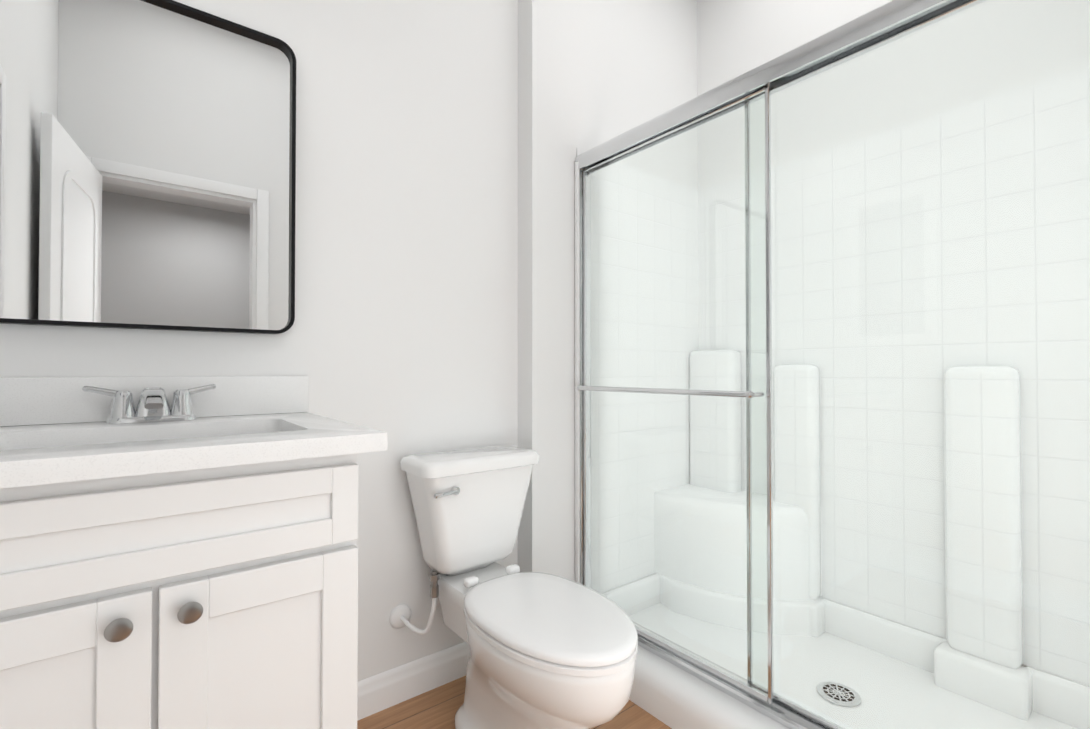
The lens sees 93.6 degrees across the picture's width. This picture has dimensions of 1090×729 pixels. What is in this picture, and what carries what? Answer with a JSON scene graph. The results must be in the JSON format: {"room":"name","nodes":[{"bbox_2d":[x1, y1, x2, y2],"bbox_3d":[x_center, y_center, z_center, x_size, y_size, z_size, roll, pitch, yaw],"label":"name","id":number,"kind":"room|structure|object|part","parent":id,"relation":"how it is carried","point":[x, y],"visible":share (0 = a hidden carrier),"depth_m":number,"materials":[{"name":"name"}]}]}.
{"room":"bathroom","nodes":[
{"label":"bathroom","id":0,"kind":"room"},
{"bbox_2d":[0,0,517,680],"bbox_3d":[-0.309,-0.503,1.726,2.574,3.020,0.120,1,-1,-38],"label":"wall","id":1,"kind":"structure","parent":0,"point":[402,330],"depth_m":1.53,"materials":[{"name":"white paint"}]},
{"bbox_2d":[0,0,295,333],"bbox_3d":[-0.889,-0.460,1.171,0.580,0.760,0.031,1,-1,-38],"label":"mirror","id":2,"kind":"object","parent":1,"relation":"attached to","point":[147,164],"visible":1,"depth_m":1.16,"materials":[{"name":"black mirror"}]},
{"bbox_2d":[0,376,307,426],"bbox_3d":[-0.908,0.076,1.156,0.693,0.097,0.019,1,-1,-38],"label":"backsplash","id":3,"kind":"structure","parent":1,"relation":"attached to","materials":[{"name":"stone"}]},
{"bbox_2d":[357,642,468,720],"bbox_3d":[-0.380,0.954,1.567,0.732,0.101,0.014,1,-1,-38],"label":"baseboard","id":4,"kind":"structure","parent":1,"relation":"attached to","point":[390,688],"depth_m":1.54,"materials":[{"name":"white paint"}]},
{"bbox_2d":[357,676,671,728],"bbox_3d":[0.743,1.020,0.372,2.574,0.060,3.520,1,-1,-38],"label":"floor","id":5,"kind":"structure","parent":0,"point":[437,707],"depth_m":1.46,"materials":[{"name":"brown wood"}]},
{"bbox_2d":[0,376,387,728],"bbox_3d":[-0.735,0.511,0.931,0.693,0.972,0.580,1,-1,-38],"label":"bathroom vanity","id":6,"kind":"object","parent":5,"relation":"on","point":[181,552],"visible":1,"depth_m":0.79,"materials":[{"name":"white paint"}]},
{"bbox_2d":[0,412,387,488],"bbox_3d":[-0.735,0.139,0.936,0.693,0.033,0.578,1,-1,-38],"label":"countertop","id":7,"kind":"structure","parent":6,"relation":"on","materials":[{"name":"stone"}]},
{"bbox_2d":[82,384,215,423],"bbox_3d":[-0.831,0.084,1.087,0.230,0.080,0.128,1,-1,-38],"label":"faucet","id":8,"kind":"object","parent":7,"relation":"on","point":[153,407],"depth_m":1.09,"materials":[{"name":"silver metal"}]},
{"bbox_2d":[389,445,637,728],"bbox_3d":[-0.070,0.635,1.352,0.413,0.735,0.739,1,-1,-38],"label":"toilet","id":9,"kind":"object","parent":5,"relation":"on","point":[548,651],"visible":1,"depth_m":1.31,"materials":[{"name":"white ceramic"}]},
{"bbox_3d":[-0.268,0.351,1.404,0.082,0.026,0.025,1,-1,-38],"label":"lever","id":10,"kind":"part","parent":9,"relation":"part of","materials":[{"name":"silver metal"}]},
{"bbox_3d":[-0.224,0.471,1.562,0.372,0.318,0.180,1,-1,-38],"label":"tank","id":11,"kind":"part","parent":9,"relation":"part of","materials":[{"name":"white ceramic"}]},
{"bbox_3d":[-0.018,0.822,1.296,0.328,0.358,0.581,1,-1,-38],"label":"bowl","id":12,"kind":"part","parent":9,"relation":"part of","materials":[{"name":"white ceramic"}]},
{"bbox_3d":[0.011,0.633,1.262,0.332,0.017,0.497,1,-1,-38],"label":"seat","id":13,"kind":"part","parent":9,"relation":"part of","materials":[{"name":"white plastic"}]},
{"bbox_3d":[0.011,0.608,1.262,0.332,0.027,0.497,1,-1,-38],"label":"lid","id":14,"kind":"part","parent":9,"relation":"part of","materials":[{"name":"white plastic"}]},
{"bbox_2d":[575,0,1089,728],"bbox_3d":[0.842,0.102,1.469,0.834,1.803,1.524,1,-1,-38],"label":"shower","id":15,"kind":"object","parent":5,"relation":"on","point":[831,438],"visible":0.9,"depth_m":1.64,"materials":[{"name":"tile"}]},
{"bbox_3d":[0.359,0.069,1.577,0.006,1.575,0.693,1,-1,-38],"label":"door glass","id":16,"kind":"part","parent":15,"relation":"part of","materials":[{"name":"clear glass"}]},
{"bbox_3d":[0.359,0.069,1.577,0.012,1.583,0.701,1,-1,-38],"label":"door frame","id":17,"kind":"part","parent":15,"relation":"part of","materials":[{"name":"silver metal"}]},
{"bbox_3d":[0.736,0.753,1.991,0.342,0.453,0.559,1,-1,-38],"label":"seat","id":18,"kind":"part","parent":15,"relation":"part of","materials":[{"name":"white"}]},
{"bbox_3d":[0.800,0.063,1.052,0.012,1.583,0.831,1,-1,-38],"label":"door frame","id":19,"kind":"part","parent":15,"relation":"part of","materials":[{"name":"silver metal"}]},
{"bbox_3d":[0.800,0.063,1.052,0.006,1.575,0.823,1,-1,-38],"label":"door glass","id":20,"kind":"part","parent":15,"relation":"part of","materials":[{"name":"clear glass"}]},
{"bbox_2d":[518,0,697,580],"bbox_3d":[0.301,-0.499,2.074,0.944,3.020,0.086,1,-1,-38],"label":"wall","id":21,"kind":"structure","parent":0,"point":[592,74],"depth_m":1.83,"materials":[{"name":"white paint"}]},
{"bbox_2d":[697,0,1089,190],"bbox_3d":[1.744,-0.511,1.102,0.120,3.020,3.400,1,-1,-38],"label":"wall","id":22,"kind":"structure","parent":0,"point":[736,38],"depth_m":1.82,"materials":[{"name":"white paint"}]}
]}

